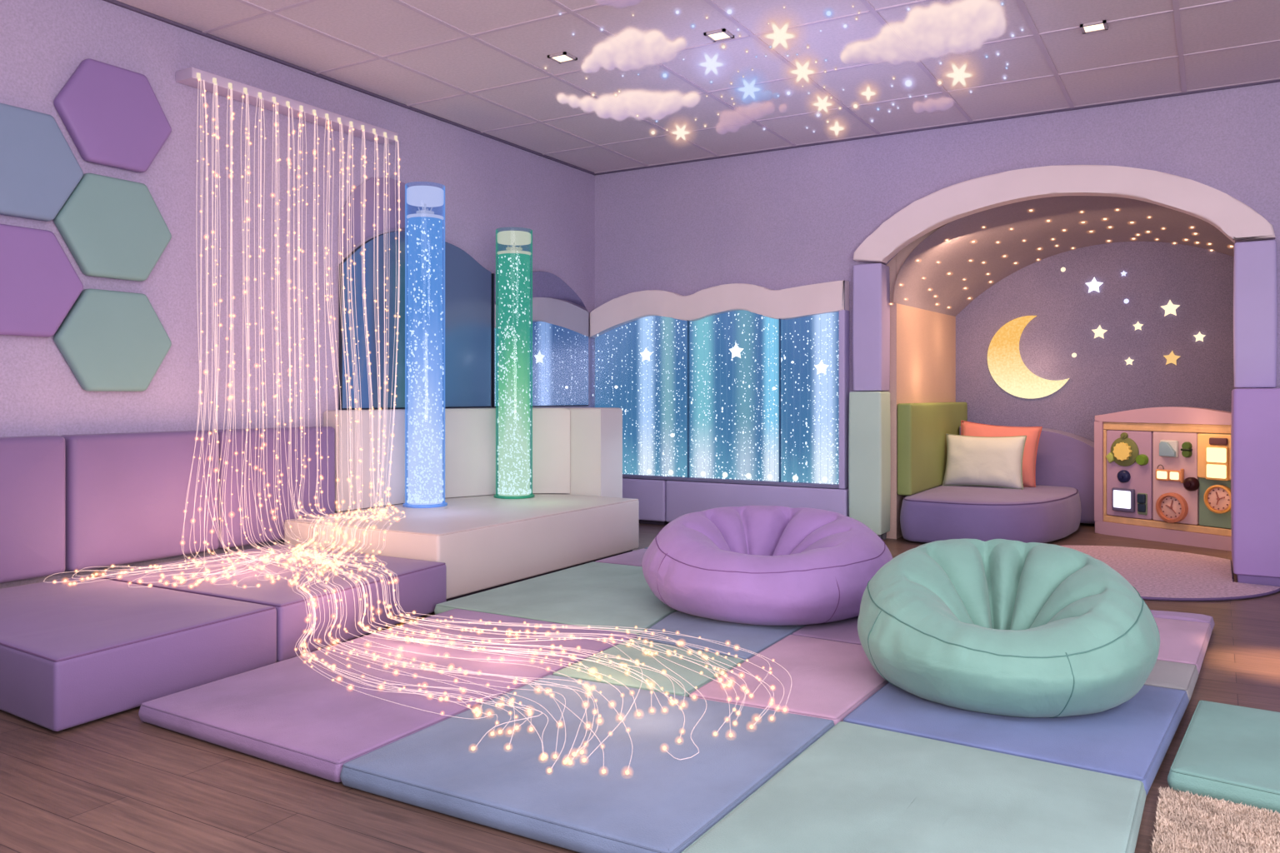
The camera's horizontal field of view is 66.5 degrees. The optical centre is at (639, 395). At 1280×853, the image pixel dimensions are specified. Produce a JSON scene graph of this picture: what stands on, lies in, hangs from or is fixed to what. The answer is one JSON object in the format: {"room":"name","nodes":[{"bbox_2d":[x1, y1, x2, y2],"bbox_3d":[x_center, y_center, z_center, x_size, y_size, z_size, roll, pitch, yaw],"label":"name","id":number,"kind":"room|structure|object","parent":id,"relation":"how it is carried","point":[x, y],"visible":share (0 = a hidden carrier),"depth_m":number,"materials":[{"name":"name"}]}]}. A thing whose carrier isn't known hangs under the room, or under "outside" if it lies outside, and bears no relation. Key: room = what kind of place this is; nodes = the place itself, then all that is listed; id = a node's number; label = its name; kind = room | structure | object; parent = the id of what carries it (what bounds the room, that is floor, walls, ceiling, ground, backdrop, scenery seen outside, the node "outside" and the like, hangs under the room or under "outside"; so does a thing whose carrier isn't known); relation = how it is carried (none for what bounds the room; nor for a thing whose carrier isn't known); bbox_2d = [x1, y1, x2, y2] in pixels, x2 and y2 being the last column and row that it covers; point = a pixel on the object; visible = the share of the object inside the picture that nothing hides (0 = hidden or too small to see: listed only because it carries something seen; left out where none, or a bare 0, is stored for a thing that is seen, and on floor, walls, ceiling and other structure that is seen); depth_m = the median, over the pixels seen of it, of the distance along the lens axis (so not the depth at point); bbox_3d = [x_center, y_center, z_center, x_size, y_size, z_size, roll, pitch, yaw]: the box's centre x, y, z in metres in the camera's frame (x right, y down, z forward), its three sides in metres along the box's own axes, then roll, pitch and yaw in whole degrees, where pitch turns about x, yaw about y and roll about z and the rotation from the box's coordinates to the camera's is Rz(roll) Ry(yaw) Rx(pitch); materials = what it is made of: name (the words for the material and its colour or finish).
{"room":"sensory room","nodes":[
{"label":"sensory room","id":0,"kind":"room"},
{"bbox_2d":[0,0,594,589],"bbox_3d":[-2.667,-0.424,4.513,0.100,2.928,9.076,0,0,30],"label":"wall","id":1,"kind":"structure","parent":0,"point":[492,187],"depth_m":5.27,"materials":[{"name":"purple paint"}]},
{"bbox_2d":[0,435,65,584],"bbox_3d":[-2.793,0.487,4.058,0.140,0.619,0.764,0,0,30],"label":"pad","id":2,"kind":"object","parent":1,"relation":"attached to","point":[32,468],"visible":1,"depth_m":4.22,"materials":[{"name":"leather"}]},
{"bbox_2d":[0,102,83,221],"bbox_3d":[-2.717,-1.022,4.266,0.061,0.477,0.561,0,0,30],"label":"pad","id":3,"kind":"object","parent":1,"relation":"attached to","point":[39,170],"visible":1,"depth_m":4.29,"materials":[{"name":"fabric"}]},
{"bbox_2d":[0,224,83,337],"bbox_3d":[-2.717,-0.502,4.266,0.061,0.477,0.561,0,0,30],"label":"pad","id":4,"kind":"object","parent":1,"relation":"attached to","point":[39,285],"visible":1,"depth_m":4.29,"materials":[{"name":"fabric"}]},
{"bbox_2d":[53,58,171,172],"bbox_3d":[-2.493,-1.328,4.647,0.061,0.477,0.561,0,0,30],"label":"pad","id":5,"kind":"object","parent":1,"relation":"attached to","point":[112,115],"visible":1,"depth_m":4.61,"materials":[{"name":"fabric"}]},
{"bbox_2d":[53,289,171,391],"bbox_3d":[-2.493,-0.260,4.647,0.061,0.477,0.561,0,0,30],"label":"pad","id":6,"kind":"object","parent":1,"relation":"attached to","point":[110,341],"visible":1,"depth_m":4.61,"materials":[{"name":"fabric"}]},
{"bbox_2d":[53,173,171,281],"bbox_3d":[-2.493,-0.797,4.647,0.061,0.477,0.561,0,0,30],"label":"pad","id":7,"kind":"object","parent":1,"relation":"attached to","point":[112,227],"visible":1,"depth_m":4.61,"materials":[{"name":"fabric"}]},
{"bbox_2d":[60,430,219,572],"bbox_3d":[-2.398,0.487,4.731,0.139,0.619,0.767,0,0,30],"label":"pad","id":8,"kind":"object","parent":1,"relation":"attached to","point":[127,495],"visible":0.92,"depth_m":4.64,"materials":[{"name":"purple leather"}]},
{"bbox_2d":[212,426,334,549],"bbox_3d":[-2.008,0.487,5.396,0.137,0.619,0.763,0,0,30],"label":"pad","id":9,"kind":"object","parent":1,"relation":"attached to","point":[246,497],"visible":0.7,"depth_m":5.28,"materials":[{"name":"purple leather"}]},
{"bbox_2d":[175,67,398,144],"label":"rail","id":10,"kind":"object","parent":1,"relation":"attached to","point":[243,92],"depth_m":5.37,"materials":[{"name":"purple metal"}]},
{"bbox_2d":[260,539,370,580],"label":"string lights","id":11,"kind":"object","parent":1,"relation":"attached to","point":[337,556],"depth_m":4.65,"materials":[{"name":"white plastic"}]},
{"bbox_2d":[102,0,595,174],"bbox_3d":[-2.646,-1.883,4.431,0.020,0.019,8.956,0,0,30],"label":"trim","id":12,"kind":"structure","parent":1,"relation":"attached to","point":[113,2],"depth_m":5.71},
{"bbox_2d":[338,177,430,259],"bbox_3d":[-1.581,-1.105,6.249,0.008,0.570,0.890,0,0,30],"label":"wall panel","id":13,"kind":"object","parent":1,"relation":"attached to","point":[360,227],"visible":0.7,"depth_m":6.09,"materials":[{"name":"paint"}]},
{"bbox_2d":[339,230,491,409],"bbox_3d":[-1.441,-0.493,6.472,0.022,1.152,1.416,0,0,30],"label":"arched mirror","id":14,"kind":"object","parent":1,"relation":"attached to","point":[467,283],"visible":0.82,"depth_m":6.24,"materials":[{"name":"blue mirror"}]},
{"bbox_2d":[491,270,588,407],"bbox_3d":[-0.753,-0.445,7.641,0.022,1.055,1.252,0,0,30],"label":"arched mirror","id":15,"kind":"object","parent":1,"relation":"attached to","point":[558,317],"visible":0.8,"depth_m":7.74,"materials":[{"name":"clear mirror"}]},
{"bbox_2d":[0,523,1279,852],"bbox_3d":[1.168,1.090,3.403,7.837,0.100,11.050,0,0,30],"label":"floor","id":16,"kind":"structure","parent":0,"point":[120,782],"depth_m":2.58,"materials":[{"name":"brown wood"}]},
{"bbox_2d":[0,575,276,731],"bbox_3d":[-2.147,0.913,3.697,1.349,0.237,0.864,0,0,30],"label":"seat block","id":17,"kind":"object","parent":16,"relation":"on","point":[86,651],"visible":0.97,"depth_m":3.37,"materials":[{"name":"leather"}]},
{"bbox_2d":[89,544,446,661],"bbox_3d":[-1.674,0.914,4.552,1.298,0.235,1.070,0,0,30],"label":"seat block","id":18,"kind":"object","parent":16,"relation":"on","point":[420,585],"visible":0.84,"depth_m":4.30,"materials":[{"name":"leather"}]},
{"bbox_2d":[138,609,637,782],"bbox_3d":[-0.827,1.003,3.556,1.016,0.068,1.655,0,0,30],"label":"floor mat","id":19,"kind":"object","parent":16,"relation":"on","point":[291,713],"visible":0.86,"depth_m":3.24,"materials":[{"name":"leather"}]},
{"bbox_2d":[284,493,639,601],"bbox_3d":[-1.035,0.859,5.938,1.255,0.363,1.943,0,0,30],"label":"platform","id":20,"kind":"object","parent":16,"relation":"on","point":[485,542],"visible":0.65,"depth_m":5.38,"materials":[{"name":"leather"}]},
{"bbox_2d":[402,185,447,508],"bbox_3d":[-1.324,-0.309,6.023,0.270,1.972,0.270,0,0,12],"label":"tube","id":21,"kind":"object","parent":20,"relation":"on","point":[425,367],"visible":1,"depth_m":5.94,"materials":[{"name":"blue plastic"}]},
{"bbox_2d":[323,407,569,511],"bbox_3d":[-1.175,0.380,6.257,0.690,0.589,1.555,0,0,30],"label":"padded backrest","id":22,"kind":"object","parent":20,"relation":"on","point":[471,434],"visible":0.66,"depth_m":6.46,"materials":[{"name":"leather"}]},
{"bbox_2d":[493,230,534,499],"bbox_3d":[-0.843,-0.216,6.544,0.273,1.787,0.273,0,0,19],"label":"tube","id":23,"kind":"object","parent":20,"relation":"on","point":[513,420],"visible":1,"depth_m":6.45,"materials":[{"name":"green plastic"}]},
{"bbox_2d":[530,407,622,498],"bbox_3d":[-0.600,0.559,6.989,0.940,0.952,0.280,0,0,30],"label":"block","id":24,"kind":"object","parent":20,"relation":"on","point":[596,433],"visible":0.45,"depth_m":6.71,"materials":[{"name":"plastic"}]},
{"bbox_2d":[434,561,677,635],"bbox_3d":[-0.144,1.004,4.901,1.130,0.067,1.402,0,0,30],"label":"floor mat","id":25,"kind":"object","parent":16,"relation":"on","point":[607,597],"visible":0.67,"depth_m":4.64,"materials":[{"name":"leather"}]},
{"bbox_2d":[340,675,834,852],"bbox_3d":[-0.110,1.003,2.777,1.042,0.068,1.020,0,0,30],"label":"floor mat","id":26,"kind":"object","parent":16,"relation":"on","point":[668,799],"visible":0.88,"depth_m":2.58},
{"bbox_2d":[595,548,646,566],"bbox_3d":[0.331,1.004,5.761,1.078,0.066,0.581,0,0,30],"label":"floor mat","id":27,"kind":"object","parent":16,"relation":"on","point":[635,557],"visible":0.2,"depth_m":5.83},
{"bbox_2d":[622,478,669,524],"bbox_3d":[-0.080,0.859,8.044,0.705,0.362,0.122,0,0,30],"label":"pad","id":28,"kind":"object","parent":16,"relation":"on","point":[650,493],"visible":0.36,"depth_m":7.89,"materials":[{"name":"leather"}]},
{"bbox_2d":[552,638,744,697],"bbox_3d":[0.051,1.004,3.573,0.542,0.066,0.593,0,0,30],"label":"floor mat","id":29,"kind":"object","parent":16,"relation":"on","point":[681,677],"visible":0.74,"depth_m":3.50,"materials":[{"name":"leather"}]},
{"bbox_2d":[635,610,806,661],"bbox_3d":[0.457,1.003,4.352,0.627,0.068,1.294,0,0,30],"label":"floor mat","id":30,"kind":"object","parent":16,"relation":"on","point":[751,640],"visible":0.34,"depth_m":3.98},
{"bbox_2d":[641,505,892,625],"bbox_3d":[0.587,0.767,4.551,1.155,0.422,1.139,0,0,25],"label":"bean bag","id":31,"kind":"object","parent":30,"relation":"on","point":[751,565],"visible":0.94,"depth_m":4.18,"materials":[{"name":"leather"}]},
{"bbox_2d":[665,480,849,522],"bbox_3d":[0.876,0.859,7.482,1.493,0.362,0.122,0,0,30],"label":"pad","id":32,"kind":"object","parent":16,"relation":"on","point":[682,497],"visible":0.53,"depth_m":7.46,"materials":[{"name":"leather"}]},
{"bbox_2d":[689,635,888,725],"bbox_3d":[0.619,1.004,3.478,0.563,0.066,0.948,0,0,30],"label":"floor mat","id":33,"kind":"object","parent":16,"relation":"on","point":[809,677],"visible":0.7,"depth_m":3.34,"materials":[{"name":"leather"}]},
{"bbox_2d":[792,616,861,644],"bbox_3d":[1.056,1.004,4.236,0.553,0.067,0.874,0,0,30],"label":"floor mat","id":34,"kind":"object","parent":16,"relation":"on","point":[845,631],"visible":0.15,"depth_m":4.05,"materials":[{"name":"leather"}]},
{"bbox_2d":[848,391,890,539],"bbox_3d":[1.661,0.504,7.061,0.244,1.072,0.252,0,0,30],"label":"pad","id":35,"kind":"object","parent":16,"relation":"on","point":[869,429],"visible":0.82,"depth_m":6.96,"materials":[{"name":"green plastic"}]},
{"bbox_2d":[852,263,889,390],"bbox_3d":[1.675,-0.491,7.070,0.219,0.911,0.222,0,0,30],"label":"pad","id":36,"kind":"object","parent":35,"relation":"on","point":[871,288],"visible":1,"depth_m":6.98,"materials":[{"name":"purple plastic"}]},
{"bbox_2d":[680,721,1146,852],"bbox_3d":[0.683,1.003,2.288,0.850,0.068,1.069,0,0,30],"label":"floor mat","id":37,"kind":"object","parent":16,"relation":"on","point":[857,788],"visible":1,"depth_m":2.32,"materials":[{"name":"leather"}]},
{"bbox_2d":[900,485,1081,543],"bbox_3d":[2.660,0.870,7.339,1.105,0.320,1.642,0,0,30],"label":"seat","id":38,"kind":"object","parent":16,"relation":"on","point":[1041,514],"visible":0.83,"depth_m":6.78,"materials":[{"name":"fabric"}]},
{"bbox_2d":[942,434,1026,489],"bbox_3d":[2.700,0.514,7.671,0.625,0.418,0.198,0,0,36],"label":"throw cushion","id":39,"kind":"object","parent":38,"relation":"on","point":[997,462],"visible":1,"depth_m":7.60,"materials":[{"name":"beige fabric"}]},
{"bbox_2d":[960,420,1042,487],"bbox_3d":[2.878,0.468,7.862,0.662,0.532,0.235,0,0,30],"label":"throw cushion","id":40,"kind":"object","parent":38,"relation":"on","point":[967,428],"visible":0.43,"depth_m":7.75,"materials":[{"name":"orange fabric"}]},
{"bbox_2d":[842,682,1189,794],"bbox_3d":[1.206,1.004,3.089,0.910,0.067,0.951,0,0,30],"label":"floor mat","id":41,"kind":"object","parent":16,"relation":"on","point":[1132,739],"visible":0.47,"depth_m":2.86,"materials":[{"name":"leather"}]},
{"bbox_2d":[857,538,1159,718],"bbox_3d":[1.212,0.752,3.285,0.932,0.452,0.940,0,0,-38],"label":"bean bag","id":42,"kind":"object","parent":41,"relation":"on","point":[995,627],"visible":1,"depth_m":3.05,"materials":[{"name":"leather"}]},
{"bbox_2d":[959,425,1094,524],"bbox_3d":[3.343,0.640,8.139,1.250,0.760,0.440,0,0,30],"label":"pad","id":43,"kind":"object","parent":16,"relation":"on","point":[1063,458],"visible":0.26,"depth_m":7.84,"materials":[{"name":"fabric"}]},
{"bbox_2d":[1094,406,1231,551],"bbox_3d":[3.773,0.559,6.897,0.142,0.962,1.200,0,0,-31],"label":"board","id":44,"kind":"object","parent":16,"relation":"on","point":[1162,474],"visible":0.84,"depth_m":6.92,"materials":[{"name":"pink wood"}]},
{"bbox_2d":[1136,494,1145,512],"bbox_3d":[3.635,0.777,7.078,0.030,0.130,0.057,0,0,-31],"label":"rocker switch","id":45,"kind":"object","parent":44,"relation":"attached to","point":[1141,498],"depth_m":7.07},
{"bbox_2d":[1137,493,1147,514],"bbox_3d":[3.644,0.784,7.084,0.008,0.156,0.074,0,0,-31],"label":"switch plate","id":46,"kind":"object","parent":44,"relation":"attached to","point":[1142,497],"depth_m":7.06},
{"bbox_2d":[1156,470,1166,479],"bbox_3d":[3.714,0.562,6.941,0.034,0.056,0.076,0,0,-31],"label":"lamp","id":47,"kind":"object","parent":44,"relation":"attached to","point":[1160,474],"depth_m":6.93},
{"bbox_2d":[1160,496,1181,519],"bbox_3d":[3.753,0.788,6.885,0.026,0.168,0.168,0,0,-31],"label":"clock","id":48,"kind":"object","parent":44,"relation":"on","point":[1171,507],"depth_m":6.88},
{"bbox_2d":[1170,471,1179,479],"bbox_3d":[3.760,0.562,6.864,0.034,0.056,0.066,0,0,-31],"label":"lamp","id":49,"kind":"object","parent":44,"relation":"attached to","point":[1173,475],"depth_m":6.85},
{"bbox_2d":[1207,487,1229,510],"bbox_3d":[3.921,0.698,6.605,0.026,0.164,0.164,0,0,-31],"label":"clock","id":50,"kind":"object","parent":44,"relation":"on","point":[1218,498],"depth_m":6.60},
{"bbox_2d":[1060,545,1279,600],"bbox_3d":[2.872,1.030,5.817,1.574,0.017,1.802,0,0,30],"label":"round rug","id":51,"kind":"object","parent":16,"relation":"on","point":[1156,574],"visible":0.58,"depth_m":5.58,"materials":[{"name":"carpet"}]},
{"bbox_2d":[1144,660,1198,701],"bbox_3d":[1.551,1.004,3.643,0.922,0.067,0.406,0,0,30],"label":"floor mat","id":52,"kind":"object","parent":16,"relation":"on","point":[1177,676],"visible":0.23,"depth_m":3.40,"materials":[{"name":"leather"}]},
{"bbox_2d":[1150,610,1214,631],"bbox_3d":[2.103,1.004,4.522,0.962,0.066,0.161,0,0,30],"label":"floor mat","id":53,"kind":"object","parent":16,"relation":"on","point":[1157,614],"visible":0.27,"depth_m":4.32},
{"bbox_2d":[1154,617,1211,674],"bbox_3d":[1.860,1.003,4.119,0.952,0.068,0.780,0,0,30],"label":"floor mat","id":54,"kind":"object","parent":16,"relation":"on","point":[1181,642],"visible":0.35,"depth_m":3.90,"materials":[{"name":"leather"}]},
{"bbox_2d":[1150,786,1279,852],"bbox_3d":[1.522,1.025,1.971,0.961,0.026,0.736,0,0,37],"label":"shag rug","id":55,"kind":"object","parent":16,"relation":"on","point":[1185,823],"visible":1,"depth_m":2.31,"materials":[{"name":"carpet"}]},
{"bbox_2d":[1167,700,1279,814],"bbox_3d":[1.878,1.004,2.629,0.739,0.066,0.787,0,0,35],"label":"floor mat","id":56,"kind":"object","parent":16,"relation":"on","point":[1227,752],"visible":0.98,"depth_m":2.63,"materials":[{"name":"leather"}]},
{"bbox_2d":[1230,388,1279,586],"bbox_3d":[3.731,0.499,5.466,0.718,1.082,0.690,0,0,30],"label":"pad","id":57,"kind":"object","parent":16,"relation":"on","point":[1255,425],"visible":0.98,"depth_m":5.30,"materials":[{"name":"leather"}]},
{"bbox_2d":[1233,240,1277,388],"bbox_3d":[3.675,-0.485,5.837,0.221,0.874,0.125,0,0,30],"label":"pad","id":58,"kind":"object","parent":57,"relation":"on","point":[1255,279],"visible":1,"depth_m":5.78,"materials":[{"name":"purple plastic"}]},
{"bbox_2d":[116,0,1279,172],"bbox_3d":[0.650,-1.938,2.522,7.837,0.100,9.006,0,0,30],"label":"ceiling","id":59,"kind":"structure","parent":0,"point":[382,27],"depth_m":5.47,"materials":[{"name":"tile"}]},
{"bbox_2d":[202,0,318,33],"bbox_3d":[1.058,-1.887,3.113,7.732,0.009,0.020,0,0,30],"label":"trim","id":60,"kind":"structure","parent":59,"relation":"attached to","point":[306,2],"depth_m":4.85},
{"bbox_2d":[235,0,649,166],"bbox_3d":[-2.193,-1.887,4.162,0.026,0.010,8.951,0,0,30],"label":"trim","id":61,"kind":"structure","parent":59,"relation":"attached to","point":[244,2],"depth_m":5.69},
{"bbox_2d":[315,4,604,74],"bbox_3d":[1.435,-1.887,3.753,7.732,0.009,0.020,0,0,30],"label":"trim","id":62,"kind":"structure","parent":59,"relation":"attached to","point":[596,5],"depth_m":5.14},
{"bbox_2d":[391,0,719,156],"bbox_3d":[-1.641,-1.887,3.837,0.026,0.010,8.951,0,0,30],"label":"trim","id":63,"kind":"structure","parent":59,"relation":"attached to","point":[415,9],"depth_m":5.43,"materials":[{"name":"metal"}]},
{"bbox_2d":[547,51,577,63],"bbox_3d":[-0.432,-1.881,5.434,0.120,0.011,0.120,0,0,30],"label":"recessed light","id":64,"kind":"object","parent":59,"relation":"in","point":[561,57],"visible":1,"depth_m":5.43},
{"bbox_2d":[595,0,640,7],"bbox_3d":[-0.107,-1.879,4.536,0.351,0.001,0.412,0,0,30],"label":"cloud","id":65,"kind":"object","parent":59,"relation":"attached to","point":[618,3],"visible":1,"depth_m":4.67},
{"bbox_2d":[556,90,699,120],"bbox_3d":[-0.017,-1.879,6.267,0.914,0.001,0.889,0,0,30],"label":"cloud","id":66,"kind":"object","parent":59,"relation":"attached to","point":[656,106],"visible":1,"depth_m":6.28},
{"bbox_2d":[581,29,686,73],"bbox_3d":[-0.086,-1.879,5.335,0.794,0.001,0.647,0,0,30],"label":"cloud","id":67,"kind":"object","parent":59,"relation":"attached to","point":[628,50],"visible":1,"depth_m":5.32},
{"bbox_2d":[406,0,932,106],"bbox_3d":[1.811,-1.887,4.392,7.732,0.009,0.020,0,0,30],"label":"trim","id":68,"kind":"structure","parent":59,"relation":"attached to","point":[919,1],"depth_m":5.19,"materials":[{"name":"metal"}]},
{"bbox_2d":[548,0,796,146],"bbox_3d":[-1.089,-1.887,3.513,0.026,0.010,8.951,0,0,30],"label":"trim","id":69,"kind":"structure","parent":59,"relation":"attached to","point":[554,2],"depth_m":5.75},
{"bbox_2d":[670,124,690,140],"bbox_3d":[0.291,-1.877,6.968,0.499,0.001,0.842,0,0,30],"label":"star","id":70,"kind":"object","parent":59,"relation":"attached to","point":[680,132],"visible":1,"depth_m":6.97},
{"bbox_2d":[697,52,724,75],"bbox_3d":[0.404,-1.877,5.533,0.432,0.001,0.745,0,0,30],"label":"star","id":71,"kind":"object","parent":59,"relation":"attached to","point":[711,64],"visible":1,"depth_m":5.53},
{"bbox_2d":[703,28,734,42],"bbox_3d":[0.413,-1.881,5.096,0.120,0.011,0.120,0,0,30],"label":"recessed light","id":72,"kind":"object","parent":59,"relation":"in","point":[721,34],"visible":1,"depth_m":5.09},
{"bbox_2d":[736,78,761,99],"bbox_3d":[0.669,-1.877,5.984,0.439,0.001,0.824,0,0,30],"label":"star","id":73,"kind":"object","parent":59,"relation":"attached to","point":[748,89],"visible":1,"depth_m":5.98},
{"bbox_2d":[716,103,786,134],"bbox_3d":[0.719,-1.879,6.597,0.712,0.001,0.673,0,0,30],"label":"cloud","id":74,"kind":"object","parent":59,"relation":"attached to","point":[732,121],"visible":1,"depth_m":6.56,"materials":[{"name":"paint"}]},
{"bbox_2d":[763,21,796,49],"bbox_3d":[0.731,-1.877,5.098,0.424,0.001,0.792,0,0,30],"label":"star","id":75,"kind":"object","parent":59,"relation":"attached to","point":[779,36],"visible":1,"depth_m":5.10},
{"bbox_2d":[704,0,880,134],"bbox_3d":[-0.538,-1.887,3.188,0.026,0.010,8.951,0,0,30],"label":"trim","id":76,"kind":"structure","parent":59,"relation":"attached to","point":[711,2],"depth_m":5.40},
{"bbox_2d":[789,60,815,83],"bbox_3d":[0.942,-1.877,5.661,0.393,0.001,0.817,0,0,30],"label":"star","id":77,"kind":"object","parent":59,"relation":"attached to","point":[802,71],"visible":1,"depth_m":5.66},
{"bbox_2d":[811,95,833,113],"bbox_3d":[1.176,-1.877,6.291,0.363,0.001,0.812,0,0,30],"label":"star","id":78,"kind":"object","parent":59,"relation":"attached to","point":[822,104],"visible":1,"depth_m":6.29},
{"bbox_2d":[828,120,844,135],"bbox_3d":[1.381,-1.877,6.860,0.307,0.001,0.728,0,0,30],"label":"star","id":79,"kind":"object","parent":59,"relation":"attached to","point":[837,128],"visible":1,"depth_m":6.86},
{"bbox_2d":[480,0,1239,133],"bbox_3d":[2.187,-1.887,5.032,7.732,0.009,0.020,0,0,30],"label":"trim","id":80,"kind":"structure","parent":59,"relation":"attached to","point":[1226,1],"depth_m":5.22,"materials":[{"name":"metal"}]},
{"bbox_2d":[860,85,876,101],"bbox_3d":[1.418,-1.877,6.066,0.239,0.001,0.580,0,0,30],"label":"star","id":81,"kind":"object","parent":59,"relation":"attached to","point":[867,93],"visible":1,"depth_m":6.07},
{"bbox_2d":[904,79,912,87],"bbox_3d":[1.613,-1.877,5.866,0.135,0.001,0.351,0,0,30],"label":"dot","id":82,"kind":"object","parent":59,"relation":"attached to","point":[907,82],"visible":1,"depth_m":5.86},
{"bbox_2d":[542,40,1279,154],"bbox_3d":[2.563,-1.887,5.671,7.732,0.009,0.020,0,0,30],"label":"trim","id":83,"kind":"structure","parent":59,"relation":"attached to","point":[1274,41],"depth_m":5.97,"materials":[{"name":"purple"}]},
{"bbox_2d":[860,0,972,122],"bbox_3d":[0.014,-1.887,2.864,0.026,0.010,8.951,0,0,30],"label":"trim","id":84,"kind":"structure","parent":59,"relation":"attached to","point":[866,2],"depth_m":5.69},
{"bbox_2d":[840,0,1005,64],"bbox_3d":[1.454,-1.879,5.114,0.962,0.001,0.891,0,0,30],"label":"cloud","id":85,"kind":"object","parent":59,"relation":"attached to","point":[937,31],"visible":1,"depth_m":5.07,"materials":[{"name":"white"}]},
{"bbox_2d":[913,98,953,112],"bbox_3d":[1.898,-1.879,6.321,0.304,0.001,0.392,0,0,30],"label":"cloud","id":86,"kind":"object","parent":59,"relation":"attached to","point":[942,104],"visible":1,"depth_m":6.32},
{"bbox_2d":[944,62,973,87],"bbox_3d":[1.869,-1.877,5.720,0.342,0.001,0.966,0,0,30],"label":"star","id":87,"kind":"object","parent":59,"relation":"attached to","point":[958,75],"visible":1,"depth_m":5.72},
{"bbox_2d":[1015,0,1074,108],"bbox_3d":[0.566,-1.887,2.539,0.026,0.010,8.951,0,0,30],"label":"trim","id":88,"kind":"structure","parent":59,"relation":"attached to","point":[1021,3],"depth_m":5.28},
{"bbox_2d":[1080,20,1108,34],"bbox_3d":[2.316,-1.881,4.981,0.120,0.011,0.120,0,0,30],"label":"recessed light","id":89,"kind":"object","parent":59,"relation":"in","point":[1098,26],"visible":1,"depth_m":4.97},
{"bbox_2d":[1172,0,1186,92],"bbox_3d":[1.117,-1.887,2.215,0.026,0.010,8.951,0,0,30],"label":"trim","id":90,"kind":"structure","parent":59,"relation":"attached to","point":[1175,2],"depth_m":5.21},
{"bbox_2d":[861,212,979,401],"bbox_3d":[2.878,-0.835,6.481,2.930,1.750,0.001,0,0,30],"label":"wall","id":91,"kind":"structure","parent":0,"point":[896,263],"depth_m":7.09,"materials":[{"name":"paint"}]},
{"bbox_2d":[886,303,955,539],"bbox_3d":[2.325,0.040,7.957,0.080,2.000,1.962,0,0,30],"label":"wall","id":92,"kind":"structure","parent":0,"point":[926,340],"depth_m":7.62,"materials":[{"name":"beige paint"}]},
{"bbox_2d":[897,402,967,495],"bbox_3d":[2.385,0.389,7.869,0.109,0.667,1.865,0,0,30],"label":"pad","id":93,"kind":"object","parent":92,"relation":"attached to","point":[922,428],"visible":0.73,"depth_m":7.35,"materials":[{"name":"green leather"}]},
{"bbox_2d":[595,81,1279,392],"bbox_3d":[2.933,-0.424,6.403,7.837,2.928,0.100,0,0,30],"label":"wall","id":94,"kind":"structure","parent":0,"point":[798,217],"depth_m":7.17,"materials":[{"name":"purple paint"}]},
{"bbox_2d":[590,280,849,489],"bbox_3d":[0.556,-0.095,7.672,2.209,1.538,0.117,0,0,30],"label":"wall panel","id":95,"kind":"object","parent":94,"relation":"attached to","point":[740,383],"visible":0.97,"depth_m":7.59,"materials":[{"name":"plastic"}]},
{"bbox_2d":[594,77,1279,175],"bbox_3d":[2.945,-1.883,6.326,7.737,0.019,0.020,0,0,30],"label":"trim","id":96,"kind":"structure","parent":94,"relation":"attached to","point":[1278,80],"depth_m":6.72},
{"bbox_2d":[853,165,1275,263],"bbox_3d":[2.662,-1.214,6.434,2.557,0.572,0.118,0,0,30],"label":"header","id":97,"kind":"object","parent":94,"relation":"attached to","point":[1232,217],"visible":0.99,"depth_m":6.33,"materials":[{"name":"paint"}]},
{"bbox_2d":[893,195,1234,316],"bbox_3d":[3.461,-1.020,7.196,2.650,0.698,1.962,0,0,30],"label":"vault","id":98,"kind":"object","parent":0,"point":[953,256],"visible":0.84,"depth_m":7.41,"materials":[{"name":"paint"}]},
{"bbox_2d":[955,241,1235,442],"bbox_3d":[3.978,-0.335,8.076,2.810,2.750,0.080,0,0,30],"label":"wall","id":99,"kind":"structure","parent":0,"point":[1101,382],"depth_m":8.10,"materials":[{"name":"paint"}]},
{"bbox_2d":[987,315,1069,399],"bbox_3d":[3.330,-0.332,8.392,0.662,0.712,0.031,0,0,30],"label":"crescent moon light","id":100,"kind":"object","parent":99,"relation":"attached to","point":[1007,367],"visible":1,"depth_m":8.43,"materials":[{"name":"plastic"}]},
{"bbox_2d":[1085,277,1103,292],"bbox_3d":[3.782,-0.924,8.133,0.137,0.131,0.016,0,0,30],"label":"star","id":101,"kind":"object","parent":99,"relation":"attached to","point":[1093,285],"visible":1,"depth_m":8.12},
{"bbox_2d":[1091,325,1107,339],"bbox_3d":[3.817,-0.532,8.113,0.121,0.118,0.016,0,0,30],"label":"star","id":102,"kind":"object","parent":99,"relation":"attached to","point":[1099,332],"visible":1,"depth_m":8.11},
{"bbox_2d":[1133,321,1143,329],"bbox_3d":[4.063,-0.572,7.968,0.080,0.076,0.016,0,0,30],"label":"star","id":103,"kind":"object","parent":99,"relation":"attached to","point":[1137,326],"visible":1,"depth_m":7.96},
{"bbox_2d":[1160,300,1179,316],"bbox_3d":[4.262,-0.708,7.851,0.141,0.135,0.016,0,0,30],"label":"star","id":104,"kind":"object","parent":99,"relation":"attached to","point":[1170,307],"visible":1,"depth_m":7.84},
{"bbox_2d":[1163,350,1179,364],"bbox_3d":[4.272,-0.305,7.845,0.125,0.122,0.016,0,0,30],"label":"star","id":105,"kind":"object","parent":99,"relation":"attached to","point":[1171,358],"visible":1,"depth_m":7.84,"materials":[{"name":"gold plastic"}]},
{"bbox_2d":[1193,331,1205,341],"bbox_3d":[4.439,-0.470,7.747,0.088,0.084,0.016,0,0,30],"label":"star","id":106,"kind":"object","parent":99,"relation":"attached to","point":[1199,337],"visible":1,"depth_m":7.74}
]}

